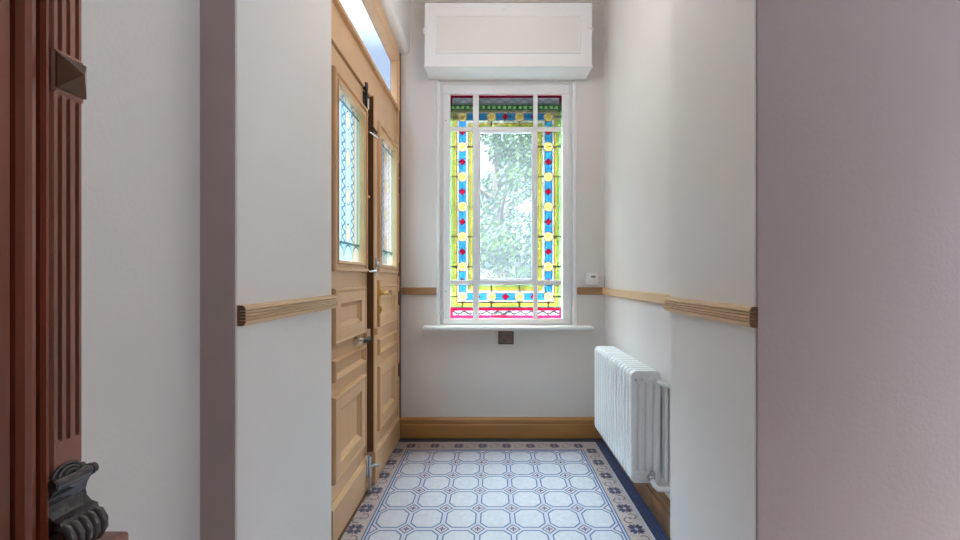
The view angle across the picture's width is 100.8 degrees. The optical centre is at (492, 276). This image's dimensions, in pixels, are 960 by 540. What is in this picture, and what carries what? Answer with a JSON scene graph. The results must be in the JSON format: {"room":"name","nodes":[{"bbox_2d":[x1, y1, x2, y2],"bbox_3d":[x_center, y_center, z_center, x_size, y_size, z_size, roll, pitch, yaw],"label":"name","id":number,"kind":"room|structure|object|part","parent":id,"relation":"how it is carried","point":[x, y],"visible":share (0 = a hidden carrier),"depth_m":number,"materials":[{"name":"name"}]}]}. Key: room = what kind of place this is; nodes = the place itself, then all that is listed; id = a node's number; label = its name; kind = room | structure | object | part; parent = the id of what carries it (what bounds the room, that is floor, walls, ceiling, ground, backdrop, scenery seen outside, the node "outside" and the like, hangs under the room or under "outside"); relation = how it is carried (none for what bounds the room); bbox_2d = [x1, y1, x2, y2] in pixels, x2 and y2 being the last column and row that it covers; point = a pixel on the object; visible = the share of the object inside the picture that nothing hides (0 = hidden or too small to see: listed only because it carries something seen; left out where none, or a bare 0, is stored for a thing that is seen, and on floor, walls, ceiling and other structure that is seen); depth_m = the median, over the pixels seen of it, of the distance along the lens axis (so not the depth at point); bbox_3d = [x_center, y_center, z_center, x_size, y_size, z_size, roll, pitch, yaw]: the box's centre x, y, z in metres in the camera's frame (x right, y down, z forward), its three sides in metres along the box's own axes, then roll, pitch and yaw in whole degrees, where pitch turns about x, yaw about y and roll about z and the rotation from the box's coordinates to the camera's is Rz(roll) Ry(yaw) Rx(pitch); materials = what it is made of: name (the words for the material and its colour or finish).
{"room":"entrance hall","nodes":[
{"label":"entrance hall","id":0,"kind":"room"},
{"bbox_2d":[81,0,199,539],"bbox_3d":[-1.056,-0.445,-0.850,0.488,3.310,3.900,0,0,0],"label":"wall","id":1,"kind":"structure","parent":0,"point":[140,113],"depth_m":0.92,"materials":[{"name":"white paint"}]},
{"bbox_2d":[200,0,330,539],"bbox_3d":[-1.006,-0.445,1.427,0.589,3.310,0.653,0,0,0],"label":"wall","id":2,"kind":"structure","parent":0,"point":[265,65],"depth_m":1.24,"materials":[{"name":"grey paint"}]},
{"bbox_2d":[237,295,338,325],"bbox_3d":[-0.699,0.108,1.435,0.024,0.058,0.665,0,0,0],"label":"rail","id":3,"kind":"object","parent":2,"relation":"attached to","point":[248,314],"visible":1,"depth_m":1.30,"materials":[{"name":"brown wood"}]},
{"bbox_2d":[379,0,409,54],"bbox_3d":[-0.695,-1.889,2.377,0.135,0.422,1.247,0,0,0],"label":"wall","id":4,"kind":"structure","parent":0,"point":[397,12],"depth_m":2.74,"materials":[{"name":"white paint"}]},
{"bbox_2d":[331,0,400,539],"bbox_3d":[-0.736,-0.234,2.349,0.208,2.888,1.298,0,0,0],"label":"door","id":5,"kind":"structure","parent":4,"relation":"in","point":[365,52],"depth_m":2.18,"materials":[{"name":"beige wood"}]},
{"bbox_3d":[-0.715,0.737,1.992,0.026,0.390,0.437,0,0,0],"label":"panel","id":6,"kind":"part","parent":5,"relation":"part of","materials":[{"name":"beige paint"}]},
{"bbox_3d":[-0.715,0.426,1.992,0.026,0.098,0.437,0,0,0],"label":"panel","id":7,"kind":"part","parent":5,"relation":"part of","materials":[{"name":"beige paint"}]},
{"bbox_3d":[-0.715,0.181,1.992,0.026,0.258,0.437,0,0,0],"label":"panel","id":8,"kind":"part","parent":5,"relation":"part of","materials":[{"name":"beige paint"}]},
{"bbox_3d":[-0.731,-0.490,2.004,0.001,0.830,0.352,0,0,0],"label":"leaded pane","id":9,"kind":"part","parent":5,"relation":"part of","materials":[{"name":"clear glass"}]},
{"bbox_3d":[-0.716,-0.485,2.004,0.027,0.920,0.462,0,0,0],"label":"glazing moulding","id":10,"kind":"part","parent":5,"relation":"part of","materials":[{"name":"beige paint"}]},
{"bbox_3d":[-0.759,-1.417,2.345,0.004,0.357,1.183,0,0,0],"label":"transom pane","id":11,"kind":"part","parent":5,"relation":"part of","materials":[{"name":"clear glass"}]},
{"bbox_3d":[-0.717,-1.425,2.322,0.056,0.390,1.245,0,0,0],"label":"transom moulding","id":12,"kind":"part","parent":5,"relation":"part of","materials":[{"name":"beige paint"}]},
{"bbox_3d":[-0.686,0.338,2.132,0.032,0.030,0.117,0,0,0],"label":"lever","id":13,"kind":"part","parent":5,"relation":"part of","materials":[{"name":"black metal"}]},
{"bbox_3d":[-0.693,0.152,2.379,0.029,0.265,0.032,0,0,0],"label":"handle plate","id":14,"kind":"part","parent":5,"relation":"part of","materials":[{"name":"gold metal"}]},
{"bbox_3d":[-0.655,0.097,2.449,0.046,0.036,0.179,0,0,0],"label":"handle lever","id":15,"kind":"part","parent":5,"relation":"part of","materials":[{"name":"gold metal"}]},
{"bbox_3d":[-0.695,0.737,2.624,0.026,0.390,0.451,0,0,0],"label":"panel","id":16,"kind":"part","parent":5,"relation":"part of","materials":[{"name":"beige paint"}]},
{"bbox_3d":[-0.695,0.426,2.624,0.026,0.098,0.451,0,0,0],"label":"panel","id":17,"kind":"part","parent":5,"relation":"part of","materials":[{"name":"beige paint"}]},
{"bbox_3d":[-0.695,0.181,2.624,0.026,0.258,0.451,0,0,0],"label":"panel","id":18,"kind":"part","parent":5,"relation":"part of","materials":[{"name":"beige paint"}]},
{"bbox_3d":[-0.711,-0.490,2.637,0.001,0.830,0.366,0,0,0],"label":"leaded pane","id":19,"kind":"part","parent":5,"relation":"part of","materials":[{"name":"clear glass"}]},
{"bbox_3d":[-0.696,-0.485,2.637,0.027,0.920,0.476,0,0,0],"label":"glazing moulding","id":20,"kind":"part","parent":5,"relation":"part of","materials":[{"name":"beige paint"}]},
{"bbox_2d":[401,4,603,416],"bbox_3d":[0.219,-0.445,3.150,1.962,3.310,0.300,0,0,0],"label":"wall","id":21,"kind":"structure","parent":0,"point":[445,373],"depth_m":3.00,"materials":[{"name":"white paint"}]},
{"bbox_2d":[400,417,601,437],"bbox_3d":[0.070,1.133,2.989,1.539,0.153,0.022,0,0,0],"label":"baseboard","id":22,"kind":"structure","parent":21,"relation":"attached to","point":[410,427],"depth_m":2.98,"materials":[{"name":"brown wood"}]},
{"bbox_2d":[401,81,602,329],"bbox_3d":[0.074,-0.562,3.027,1.529,1.907,0.223,0,0,0],"label":"window","id":23,"kind":"structure","parent":21,"relation":"in","point":[465,110],"depth_m":3.03,"materials":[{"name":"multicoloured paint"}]},
{"bbox_3d":[-0.415,-0.550,3.010,0.024,1.850,0.040,0,0,0],"label":"architrave","id":24,"kind":"part","parent":23,"relation":"part of","materials":[{"name":"white paint"}]},
{"bbox_3d":[-0.238,0.184,3.045,0.184,0.269,0.001,0,0,0],"label":"stained pane","id":25,"kind":"part","parent":23,"relation":"part of","materials":[{"name":"multicoloured glass"}]},
{"bbox_3d":[-0.238,-0.545,3.045,0.184,1.158,0.001,0,0,0],"label":"stained pane","id":26,"kind":"part","parent":23,"relation":"part of","materials":[{"name":"multicoloured glass"}]},
{"bbox_3d":[-0.238,-1.266,3.045,0.184,0.261,0.001,0,0,0],"label":"stained pane","id":27,"kind":"part","parent":23,"relation":"part of","materials":[{"name":"multicoloured glass"}]},
{"bbox_3d":[0.100,0.184,3.045,0.429,0.269,0.001,0,0,0],"label":"stained pane","id":28,"kind":"part","parent":23,"relation":"part of","materials":[{"name":"multicoloured glass"}]},
{"bbox_3d":[0.100,-1.266,3.045,0.429,0.261,0.001,0,0,0],"label":"stained pane","id":29,"kind":"part","parent":23,"relation":"part of","materials":[{"name":"multicoloured glass"}]},
{"bbox_3d":[0.112,0.379,2.978,1.263,0.027,0.125,0,0,0],"label":"sill","id":30,"kind":"part","parent":23,"relation":"part of","materials":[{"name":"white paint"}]},
{"bbox_3d":[0.429,0.184,3.045,0.192,0.269,0.001,0,0,0],"label":"stained pane","id":31,"kind":"part","parent":23,"relation":"part of","materials":[{"name":"multicoloured glass"}]},
{"bbox_3d":[0.429,-0.545,3.045,0.192,1.158,0.001,0,0,0],"label":"stained pane","id":32,"kind":"part","parent":23,"relation":"part of","materials":[{"name":"multicoloured glass"}]},
{"bbox_3d":[0.429,-1.266,3.045,0.192,0.261,0.001,0,0,0],"label":"stained pane","id":33,"kind":"part","parent":23,"relation":"part of","materials":[{"name":"multicoloured glass"}]},
{"bbox_3d":[0.617,-0.550,3.010,0.026,1.850,0.040,0,0,0],"label":"architrave","id":34,"kind":"part","parent":23,"relation":"part of","materials":[{"name":"white paint"}]},
{"bbox_2d":[498,331,513,343],"bbox_3d":[0.098,0.459,2.995,0.116,0.097,0.010,0,0,0],"label":"wall plate","id":35,"kind":"object","parent":21,"relation":"attached to","point":[504,337],"visible":1,"depth_m":3.00,"materials":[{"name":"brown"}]},
{"bbox_2d":[409,0,604,3],"bbox_3d":[0.106,-2.081,2.985,1.466,0.038,0.030,0,0,0],"label":"trim","id":36,"kind":"structure","parent":21,"relation":"attached to","point":[410,1],"depth_m":2.97,"materials":[{"name":"white paint"}]},
{"bbox_2d":[423,3,593,78],"bbox_3d":[0.108,-1.718,2.899,1.212,0.459,0.201,0,0,0],"label":"box","id":37,"kind":"object","parent":21,"relation":"attached to","point":[463,40],"visible":1,"depth_m":2.81,"materials":[{"name":"white paint"}]},
{"bbox_3d":[0.108,-1.718,2.811,1.023,0.271,0.011,0,0,0],"label":"panel moulding","id":38,"kind":"part","parent":37,"relation":"part of","materials":[{"name":"white paint"}]},
{"bbox_3d":[0.108,-1.718,2.814,0.999,0.247,0.004,0,0,0],"label":"panel","id":39,"kind":"part","parent":37,"relation":"part of","materials":[{"name":"white paint"}]},
{"bbox_2d":[585,273,597,283],"bbox_3d":[0.741,0.013,2.986,0.092,0.086,0.028,0,0,0],"label":"thermostat","id":40,"kind":"object","parent":21,"relation":"attached to","point":[590,278],"visible":1,"depth_m":2.97,"materials":[{"name":"white plastic"}]},
{"bbox_2d":[601,276,604,287],"bbox_3d":[0.826,0.037,2.985,0.025,0.084,0.026,0,0,0],"label":"cable cover","id":41,"kind":"object","parent":21,"relation":"attached to","point":[602,277],"visible":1,"depth_m":2.98,"materials":[{"name":"white paint"}]},
{"bbox_2d":[341,438,669,539],"bbox_3d":[0.650,1.250,0.250,3.900,0.081,6.100,0,0,0],"label":"floor","id":42,"kind":"structure","parent":0,"point":[427,488],"depth_m":2.20,"materials":[{"name":"tile"}]},
{"bbox_2d":[0,0,127,539],"bbox_3d":[-0.710,0.055,0.172,0.220,2.310,0.985,0,0,0],"label":"stand","id":43,"kind":"object","parent":42,"relation":"on","point":[44,478],"visible":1,"depth_m":0.58,"materials":[{"name":"brown wood"}]},
{"bbox_2d":[97,531,127,539],"bbox_3d":[-0.709,0.434,0.172,0.206,0.022,0.985,0,0,0],"label":"shelf","id":44,"kind":"object","parent":43,"relation":"attached to","point":[107,535],"depth_m":0.65,"materials":[{"name":"brown wood"}]},
{"bbox_2d":[604,0,669,498],"bbox_3d":[1.020,-0.445,2.318,0.361,3.310,1.363,0,0,0],"label":"wall","id":45,"kind":"structure","parent":0,"point":[636,32],"depth_m":2.31,"materials":[{"name":"white paint"}]},
{"bbox_2d":[594,346,669,491],"bbox_3d":[0.751,0.729,2.227,0.176,0.557,0.759,0,0,0],"label":"radiator","id":46,"kind":"object","parent":45,"relation":"attached to","point":[627,389],"visible":1,"depth_m":1.92,"materials":[{"name":"white metal"}]},
{"bbox_2d":[602,438,669,537],"bbox_3d":[0.828,1.133,2.318,0.022,0.153,1.363,0,0,0],"label":"baseboard","id":47,"kind":"structure","parent":45,"relation":"attached to","point":[658,503],"depth_m":1.98,"materials":[{"name":"brown wood"}]},
{"bbox_2d":[602,288,669,303],"bbox_3d":[0.830,0.106,2.318,0.018,0.054,1.363,0,0,0],"label":"rail","id":48,"kind":"object","parent":45,"relation":"attached to","point":[653,297],"visible":0.58,"depth_m":2.26,"materials":[{"name":"brown wood"}]},
{"bbox_2d":[670,0,959,539],"bbox_3d":[1.664,-0.445,1.369,1.872,3.310,0.537,0,0,0],"label":"wall","id":49,"kind":"structure","parent":0,"point":[815,144],"depth_m":1.10,"materials":[{"name":"grey paint"}]},
{"bbox_2d":[663,297,757,327],"bbox_3d":[0.716,0.111,1.366,0.024,0.058,0.552,0,0,0],"label":"rail","id":50,"kind":"object","parent":49,"relation":"attached to","point":[743,315],"visible":1,"depth_m":1.26,"materials":[{"name":"brown wood"}]},
{"label":"outside","id":51,"kind":"structure","parent":0,"visible":0},
{"bbox_3d":[0.000,1.685,4.500,28.000,0.250,27.000,0,0,0],"label":"ground","id":52,"kind":"structure","parent":51,"visible":0},
{"bbox_2d":[480,121,561,302],"bbox_3d":[0.208,-1.148,7.594,3.652,5.433,3.625,0,0,31],"label":"tree","id":53,"kind":"object","parent":52,"relation":"on","point":[497,249],"visible":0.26,"depth_m":6.69,"materials":[{"name":"green plant"}]}
]}

